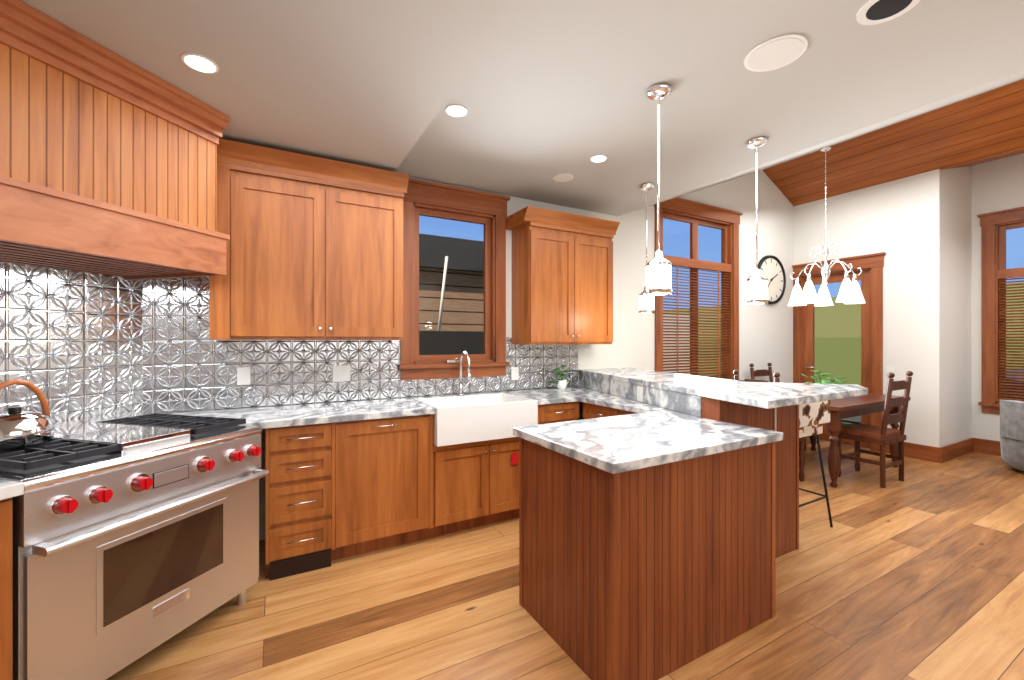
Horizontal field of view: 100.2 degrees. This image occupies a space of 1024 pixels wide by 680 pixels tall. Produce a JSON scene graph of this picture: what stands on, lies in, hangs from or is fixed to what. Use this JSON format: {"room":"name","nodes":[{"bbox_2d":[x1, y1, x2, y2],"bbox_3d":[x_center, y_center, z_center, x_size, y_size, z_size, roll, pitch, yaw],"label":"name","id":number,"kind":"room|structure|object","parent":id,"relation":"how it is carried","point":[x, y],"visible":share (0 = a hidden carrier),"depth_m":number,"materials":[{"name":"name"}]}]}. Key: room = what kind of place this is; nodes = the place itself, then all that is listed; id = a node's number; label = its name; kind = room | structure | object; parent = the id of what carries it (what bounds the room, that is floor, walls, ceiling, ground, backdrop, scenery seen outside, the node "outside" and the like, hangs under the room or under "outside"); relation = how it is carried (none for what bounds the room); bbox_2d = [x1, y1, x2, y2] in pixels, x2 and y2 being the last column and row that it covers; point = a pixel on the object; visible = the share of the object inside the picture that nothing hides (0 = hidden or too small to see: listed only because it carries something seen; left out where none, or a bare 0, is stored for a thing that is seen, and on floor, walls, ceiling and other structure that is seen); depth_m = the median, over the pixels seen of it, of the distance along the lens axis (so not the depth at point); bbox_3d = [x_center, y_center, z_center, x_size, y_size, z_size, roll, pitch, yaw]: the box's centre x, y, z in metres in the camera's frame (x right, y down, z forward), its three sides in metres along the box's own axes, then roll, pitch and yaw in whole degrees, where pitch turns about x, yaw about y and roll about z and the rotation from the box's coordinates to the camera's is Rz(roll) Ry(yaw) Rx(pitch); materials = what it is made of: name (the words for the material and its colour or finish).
{"room":"dining room and kitchen","nodes":[
{"label":"dining room and kitchen","id":0,"kind":"room"},
{"bbox_2d":[21,0,517,171],"bbox_3d":[-0.410,-1.293,-0.680,2.902,0.160,7.800,0,0,-29],"label":"ceiling","id":1,"kind":"structure","parent":0,"point":[371,83],"depth_m":1.83,"materials":[{"name":"grey paint"}]},
{"bbox_2d":[181,53,218,73],"bbox_3d":[-1.360,-1.210,1.869,0.134,0.009,0.134,0,0,-29],"label":"recessed light","id":2,"kind":"object","parent":1,"relation":"in","point":[200,63],"visible":1,"depth_m":1.86,"materials":[{"name":"white plastic"}]},
{"bbox_2d":[398,178,509,379],"bbox_3d":[-0.497,-0.488,3.670,1.000,1.600,0.195,0,0,-29],"label":"window","id":3,"kind":"structure","parent":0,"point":[423,198],"depth_m":3.63,"materials":[{"name":"brown wood"}]},
{"bbox_2d":[446,357,457,362],"bbox_3d":[-0.497,0.160,3.587,0.100,0.044,0.050,0,0,-29],"label":"handle","id":4,"kind":"object","parent":3,"relation":"attached to","point":[451,361],"visible":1,"depth_m":3.58,"materials":[{"name":"silver metal"}]},
{"bbox_2d":[142,170,793,539],"bbox_3d":[0.828,-0.533,4.440,7.575,3.800,0.140,0,0,-29],"label":"wall","id":5,"kind":"structure","parent":0,"point":[765,334],"depth_m":5.24,"materials":[{"name":"white paint"}]},
{"bbox_2d":[210,138,408,339],"bbox_3d":[-1.335,-0.593,2.923,1.170,1.170,0.397,0,0,-29],"label":"upper cabinet","id":6,"kind":"object","parent":5,"relation":"attached to","point":[314,247],"visible":0.92,"depth_m":2.78,"materials":[{"name":"brown wood"}]},
{"bbox_2d":[506,206,619,344],"bbox_3d":[0.475,-0.538,3.932,1.005,1.140,0.397,0,0,-29],"label":"upper cabinet","id":7,"kind":"object","parent":5,"relation":"attached to","point":[562,277],"visible":1,"depth_m":3.79,"materials":[{"name":"brown wood"}]},
{"bbox_2d":[654,197,742,379],"bbox_3d":[2.228,-0.348,5.188,1.560,2.580,0.195,0,0,-29],"label":"window","id":8,"kind":"structure","parent":5,"relation":"in","point":[726,222],"depth_m":5.21,"materials":[{"name":"brown wood"}]},
{"bbox_2d":[659,259,731,379],"bbox_3d":[2.237,-0.068,5.173,1.244,1.710,0.050,0,0,-29],"label":"blind","id":9,"kind":"object","parent":8,"relation":"attached to","point":[694,266],"depth_m":5.20,"materials":[{"name":"brown wood"}]},
{"bbox_2d":[758,255,785,303],"bbox_3d":[3.536,-0.833,5.841,0.670,0.670,0.040,0,0,-29],"label":"wall clock","id":10,"kind":"object","parent":5,"relation":"attached to","point":[771,268],"visible":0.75,"depth_m":5.87,"materials":[{"name":"white"}]},
{"bbox_2d":[106,437,1023,679],"bbox_3d":[2.692,1.392,1.048,10.200,0.050,8.000,0,0,-29],"label":"floor","id":11,"kind":"structure","parent":0,"point":[917,573],"depth_m":2.20,"materials":[{"name":"brown wood"}]},
{"bbox_2d":[0,498,12,679],"bbox_3d":[-2.163,0.929,1.168,0.991,0.875,0.708,0,0,16],"label":"base cabinet","id":12,"kind":"object","parent":11,"relation":"on","point":[6,589],"visible":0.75,"depth_m":1.35,"materials":[{"name":"brown wood"}]},
{"bbox_2d":[0,479,23,499],"bbox_3d":[-2.150,0.472,1.157,1.021,0.040,0.734,0,0,16],"label":"countertop","id":13,"kind":"structure","parent":12,"relation":"on","point":[9,489],"depth_m":1.35,"materials":[{"name":"stone"}]},
{"bbox_2d":[0,412,268,679],"bbox_3d":[-1.894,0.888,1.947,1.075,0.957,0.914,0,0,16],"label":"range","id":14,"kind":"object","parent":11,"relation":"on","point":[135,536],"visible":0.98,"depth_m":1.68,"materials":[{"name":"silver metal"}]},
{"bbox_2d":[0,379,54,450],"bbox_3d":[-1.944,0.279,1.660,0.231,0.261,0.231,0,0,-29],"label":"kettle","id":15,"kind":"object","parent":14,"relation":"on","point":[19,428],"visible":1,"depth_m":1.65,"materials":[{"name":"silver metal"}]},
{"bbox_2d":[266,422,337,580],"bbox_3d":[-1.380,0.929,2.777,0.368,0.876,0.606,0,0,-29],"label":"base cabinet","id":16,"kind":"object","parent":11,"relation":"on","point":[337,490],"depth_m":2.52,"materials":[{"name":"brown wood"}]},
{"bbox_2d":[338,414,445,558],"bbox_3d":[-0.927,0.929,3.030,0.713,0.876,0.606,0,0,-29],"label":"base cabinet","id":17,"kind":"object","parent":11,"relation":"on","point":[392,473],"depth_m":2.77,"materials":[{"name":"brown wood"}]},
{"bbox_2d":[160,386,606,428],"bbox_3d":[-0.669,0.472,3.148,3.418,0.040,0.642,0,0,-29],"label":"countertop","id":18,"kind":"structure","parent":17,"relation":"on","point":[331,412],"depth_m":2.82,"materials":[{"name":"white stone"}]},
{"bbox_2d":[457,351,470,395],"bbox_3d":[-0.361,0.269,3.508,0.119,0.366,0.219,0,0,-29],"label":"faucet","id":19,"kind":"object","parent":18,"relation":"on","point":[460,391],"visible":1,"depth_m":3.54,"materials":[{"name":"silver metal"}]},
{"bbox_2d":[414,393,537,446],"bbox_3d":[-0.284,0.579,3.287,0.794,0.257,0.545,0,0,-29],"label":"farmhouse sink","id":20,"kind":"object","parent":18,"relation":"in","point":[462,419],"visible":0.73,"depth_m":3.06,"materials":[{"name":"white ceramic"}]},
{"bbox_2d":[548,365,570,388],"bbox_3d":[0.465,0.336,4.013,0.255,0.232,0.171,0,0,-29],"label":"potted plant","id":21,"kind":"object","parent":18,"relation":"on","point":[561,383],"visible":1,"depth_m":3.98,"materials":[{"name":"white"}]},
{"bbox_2d":[446,437,518,533],"bbox_3d":[-0.325,1.067,3.366,0.815,0.600,0.606,0,0,-29],"label":"base cabinet","id":22,"kind":"object","parent":11,"relation":"on","point":[482,477],"depth_m":3.09,"materials":[{"name":"brown wood"}]},
{"bbox_2d":[518,402,578,437],"bbox_3d":[0.193,0.929,3.654,0.490,0.876,0.606,0,0,-29],"label":"base cabinet","id":23,"kind":"object","parent":11,"relation":"on","point":[558,412],"depth_m":3.41,"materials":[{"name":"brown wood"}]},
{"bbox_2d":[580,394,782,440],"bbox_3d":[1.014,0.472,3.118,0.508,0.040,2.070,0,0,-29],"label":"countertop","id":24,"kind":"structure","parent":23,"relation":"on","point":[606,400],"depth_m":3.19,"materials":[{"name":"white stone"}]},
{"bbox_2d":[583,402,609,418],"bbox_3d":[0.816,0.929,3.371,0.282,0.876,0.485,0,0,-29],"label":"base cabinet","id":25,"kind":"object","parent":11,"relation":"on","point":[590,411],"depth_m":3.38,"materials":[{"name":"brown wood"}]},
{"bbox_2d":[610,408,635,415],"bbox_3d":[0.987,0.929,3.063,0.282,0.876,0.480,0,0,-29],"label":"base cabinet","id":26,"kind":"object","parent":11,"relation":"on","point":[613,412],"depth_m":3.14,"materials":[{"name":"brown wood"}]},
{"bbox_2d":[519,437,775,679],"bbox_3d":[0.672,0.929,2.175,1.062,0.875,0.709,0,0,-29],"label":"island base","id":27,"kind":"object","parent":11,"relation":"on","point":[657,572],"visible":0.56,"depth_m":1.83,"materials":[{"name":"brown wood"}]},
{"bbox_2d":[513,406,779,473],"bbox_3d":[0.648,0.472,2.167,1.057,0.040,0.764,0,0,-29],"label":"countertop","id":28,"kind":"structure","parent":27,"relation":"on","point":[646,435],"depth_m":2.01,"materials":[{"name":"white stone"}]},
{"bbox_2d":[579,374,798,557],"bbox_3d":[1.139,0.847,3.318,0.814,1.040,2.117,0,0,-29],"label":"wall","id":29,"kind":"structure","parent":11,"relation":"on","point":[785,420],"depth_m":2.75,"materials":[{"name":"wood"}]},
{"bbox_2d":[637,386,642,401],"bbox_3d":[0.946,0.392,3.167,0.007,0.110,0.075,0,0,-14],"label":"outlet","id":30,"kind":"object","parent":29,"relation":"attached to","point":[639,393],"visible":1,"depth_m":3.16,"materials":[{"name":"white plastic"}]},
{"bbox_2d":[579,368,867,408],"bbox_3d":[1.253,0.307,3.329,1.290,0.040,2.206,0,0,-29],"label":"bar","id":31,"kind":"object","parent":29,"relation":"on","point":[768,395],"visible":1,"depth_m":2.63,"materials":[{"name":"white stone"}]},
{"bbox_2d":[733,370,805,480],"bbox_3d":[2.547,0.829,4.253,0.483,1.077,0.460,0,0,-29],"label":"dining chair","id":32,"kind":"object","parent":11,"relation":"on","point":[801,440],"visible":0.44,"depth_m":4.16,"materials":[{"name":"brown wood"}]},
{"bbox_2d":[749,363,805,450],"bbox_3d":[3.366,0.829,5.426,0.460,1.077,0.483,0,0,-29],"label":"dining chair","id":33,"kind":"object","parent":11,"relation":"on","point":[763,372],"visible":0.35,"depth_m":5.59,"materials":[{"name":"brown wood"}]},
{"bbox_2d":[799,400,832,526],"bbox_3d":[2.008,0.863,3.242,0.516,1.011,0.519,0,0,-29],"label":"bar stool","id":34,"kind":"object","parent":11,"relation":"on","point":[814,417],"visible":0.23,"depth_m":3.06,"materials":[{"name":"black metal"}]},
{"bbox_2d":[809,393,910,487],"bbox_3d":[3.385,0.985,4.674,1.500,0.765,1.000,0,0,-29],"label":"dining table","id":35,"kind":"object","parent":11,"relation":"on","point":[849,407],"visible":0.46,"depth_m":4.11,"materials":[{"name":"brown wood"}]},
{"bbox_2d":[802,370,848,383],"bbox_3d":[3.397,0.461,4.668,0.399,0.282,0.404,0,0,-29],"label":"potted plant","id":36,"kind":"object","parent":35,"relation":"on","point":[823,381],"visible":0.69,"depth_m":4.64,"materials":[{"name":"green plant"}]},
{"bbox_2d":[837,371,912,487],"bbox_3d":[3.556,0.829,4.224,0.460,1.077,0.483,0,0,-29],"label":"dining chair","id":37,"kind":"object","parent":11,"relation":"on","point":[883,436],"visible":0.88,"depth_m":4.12,"materials":[{"name":"brown wood"}]},
{"bbox_2d":[1000,400,1023,470],"bbox_3d":[5.577,0.997,4.340,0.855,0.740,0.839,0,0,-29],"label":"velvet armchair","id":38,"kind":"object","parent":11,"relation":"on","point":[1012,431],"visible":1,"depth_m":4.42,"materials":[{"name":"grey fabric"}]},
{"bbox_2d":[395,0,1023,215],"bbox_3d":[3.042,-1.838,1.243,5.000,1.050,7.800,0,0,-29],"label":"ceiling","id":39,"kind":"structure","parent":0,"point":[544,92],"depth_m":2.24,"materials":[{"name":"grey paint"}]},
{"bbox_2d":[446,104,466,116],"bbox_3d":[-0.316,-1.310,2.440,0.124,0.009,0.124,0,0,-29],"label":"recessed light","id":40,"kind":"object","parent":39,"relation":"in","point":[455,110],"visible":1,"depth_m":2.43,"materials":[{"name":"white plastic"}]},
{"bbox_2d":[553,173,572,181],"bbox_3d":[0.409,-1.310,3.439,0.166,0.009,0.166,0,0,-29],"label":"ceiling speaker","id":41,"kind":"object","parent":39,"relation":"attached to","point":[563,177],"visible":1,"depth_m":3.42,"materials":[{"name":"white plastic"}]},
{"bbox_2d":[590,154,607,161],"bbox_3d":[0.623,-1.310,3.077,0.124,0.009,0.124,0,0,-29],"label":"recessed light","id":42,"kind":"object","parent":39,"relation":"in","point":[599,158],"visible":1,"depth_m":3.07,"materials":[{"name":"white plastic"}]},
{"bbox_2d":[639,183,654,313],"bbox_3d":[1.136,-0.773,3.615,0.132,1.080,0.132,0,0,-29],"label":"pendant light","id":43,"kind":"object","parent":39,"relation":"hanging from","point":[646,304],"visible":0.79,"depth_m":3.57,"materials":[{"name":"white glass"}]},
{"bbox_2d":[646,83,671,295],"bbox_3d":[0.768,-0.778,2.242,0.132,1.070,0.132,0,0,-29],"label":"pendant light","id":44,"kind":"object","parent":39,"relation":"hanging from","point":[658,276],"visible":1,"depth_m":2.21,"materials":[{"name":"white glass"}]},
{"bbox_2d":[745,136,767,304],"bbox_3d":[1.606,-0.778,2.812,0.132,1.070,0.132,0,0,-29],"label":"pendant light","id":45,"kind":"object","parent":39,"relation":"hanging from","point":[756,287],"visible":1,"depth_m":2.78,"materials":[{"name":"white glass"}]},
{"bbox_2d":[744,34,807,71],"bbox_3d":[1.201,-1.310,1.957,0.250,0.009,0.250,0,0,-29],"label":"ceiling speaker","id":46,"kind":"object","parent":39,"relation":"attached to","point":[774,53],"visible":1,"depth_m":1.94,"materials":[{"name":"white plastic"}]},
{"bbox_2d":[788,145,864,305],"bbox_3d":[3.402,-1.258,4.673,0.689,1.709,0.693,0,0,-29],"label":"dining chandelier","id":47,"kind":"object","parent":39,"relation":"hanging from","point":[850,292],"visible":1,"depth_m":4.63,"materials":[{"name":"white glass"}]},
{"bbox_2d":[856,0,920,24],"bbox_3d":[1.474,-1.310,1.674,0.200,0.009,0.200,0,0,-29],"label":"recessed light","id":48,"kind":"object","parent":39,"relation":"in","point":[872,12],"visible":1,"depth_m":1.69,"materials":[{"name":"white plastic"}]},
{"bbox_2d":[794,173,922,444],"bbox_3d":[4.416,-0.533,5.638,0.140,3.800,1.540,0,0,-29],"label":"wall","id":49,"kind":"structure","parent":0,"point":[887,217],"depth_m":5.17,"materials":[{"name":"white paint"}]},
{"bbox_2d":[792,252,885,451],"bbox_3d":[4.346,0.144,5.712,0.190,2.445,1.057,0,0,-29],"label":"patio door","id":50,"kind":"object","parent":49,"relation":"attached to","point":[870,276],"visible":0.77,"depth_m":5.46,"materials":[{"name":"brown wood"}]},
{"bbox_2d":[886,366,893,375],"bbox_3d":[4.580,0.367,5.191,0.007,0.118,0.075,0,0,-29],"label":"light switch","id":51,"kind":"object","parent":49,"relation":"attached to","point":[889,369],"visible":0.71,"depth_m":5.19,"materials":[{"name":"white plastic"}]},
{"bbox_2d":[886,442,936,461],"bbox_3d":[4.671,1.282,5.024,0.033,0.171,0.500,0,0,-29],"label":"baseboard","id":52,"kind":"structure","parent":49,"relation":"attached to","point":[911,450],"depth_m":4.94,"materials":[{"name":"brown wood"}]},
{"bbox_2d":[763,79,1023,205],"bbox_3d":[6.055,-2.143,2.922,1.900,0.440,7.800,0,0,-29],"label":"ceiling","id":53,"kind":"structure","parent":0,"point":[987,126],"depth_m":4.70,"materials":[{"name":"brown wood"}]},
{"bbox_2d":[923,166,971,446],"bbox_3d":[5.275,-0.533,5.155,1.170,3.800,0.140,0,0,-29],"label":"wall","id":54,"kind":"structure","parent":0,"point":[947,306],"depth_m":4.93,"materials":[{"name":"white paint"}]},
{"bbox_2d":[937,438,973,462],"bbox_3d":[5.222,1.282,5.032,1.003,0.171,0.022,0,0,-29],"label":"baseboard","id":55,"kind":"structure","parent":54,"relation":"attached to","point":[943,454],"depth_m":4.99,"materials":[{"name":"brown wood"}]},
{"bbox_2d":[972,153,1023,440],"bbox_3d":[7.234,-0.533,2.698,0.140,3.800,6.060,0,0,-29],"label":"wall","id":56,"kind":"structure","parent":0,"point":[997,184],"depth_m":5.22,"materials":[{"name":"white paint"}]},
{"bbox_2d":[974,438,1000,455],"bbox_3d":[7.163,1.282,2.657,0.020,0.170,6.058,0,0,-29],"label":"baseboard","id":57,"kind":"structure","parent":56,"relation":"attached to","point":[992,447],"depth_m":5.18,"materials":[{"name":"brown wood"}]},
{"bbox_2d":[977,207,1023,413],"bbox_3d":[6.139,-0.333,4.606,0.195,2.410,1.540,0,0,-29],"label":"window","id":58,"kind":"structure","parent":56,"relation":"in","point":[995,226],"depth_m":5.14,"materials":[{"name":"brown wood"}]},
{"bbox_2d":[998,275,1023,401],"bbox_3d":[6.123,-0.038,4.597,0.050,1.510,1.224,0,0,-29],"label":"window blind","id":59,"kind":"object","parent":58,"relation":"attached to","point":[1002,279],"visible":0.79,"depth_m":5.04,"materials":[{"name":"brown wood"}]},
{"label":"outside","id":60,"kind":"structure","parent":0,"visible":0},
{"bbox_2d":[419,233,1023,424],"bbox_3d":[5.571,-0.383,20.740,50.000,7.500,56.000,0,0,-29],"label":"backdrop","id":61,"kind":"structure","parent":60,"point":[449,330],"depth_m":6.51,"materials":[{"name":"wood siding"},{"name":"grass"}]},
{"bbox_3d":[-2.591,-0.533,1.766,1.485,3.800,1.485,0,0,-29],"label":"wall","id":62,"kind":"structure","parent":0,"visible":0},
{"bbox_2d":[0,0,229,280],"bbox_3d":[-2.040,-0.785,1.956,0.796,0.852,1.041,0,0,16],"label":"range hood","id":63,"kind":"object","parent":62,"relation":"attached to","point":[108,161],"visible":1,"depth_m":1.83,"materials":[{"name":"brown wood"}]},
{"bbox_2d":[0,262,577,421],"bbox_3d":[-1.046,-0.342,2.603,4.586,1.583,1.241,0,0,-29],"label":"backsplash","id":64,"kind":"structure","parent":62,"relation":"attached to","point":[70,345],"depth_m":2.67,"materials":[{"name":"pressed tin metal"}]},
{"bbox_2d":[237,367,249,384],"bbox_3d":[-1.803,0.237,2.880,0.075,0.118,0.007,0,0,-29],"label":"electrical outlet","id":65,"kind":"object","parent":64,"relation":"attached to","point":[243,375],"visible":1,"depth_m":2.88,"materials":[{"name":"white plastic"}]},
{"bbox_2d":[333,365,349,381],"bbox_3d":[-1.266,0.242,3.179,0.120,0.118,0.007,0,0,-29],"label":"electrical outlet","id":66,"kind":"object","parent":64,"relation":"attached to","point":[341,372],"visible":1,"depth_m":3.18,"materials":[{"name":"white plastic"}]},
{"bbox_2d":[511,367,518,379],"bbox_3d":[0.027,0.297,3.900,0.075,0.118,0.007,0,0,-29],"label":"electrical outlet","id":67,"kind":"object","parent":64,"relation":"attached to","point":[514,373],"visible":1,"depth_m":3.90,"materials":[{"name":"white plastic"}]}
]}

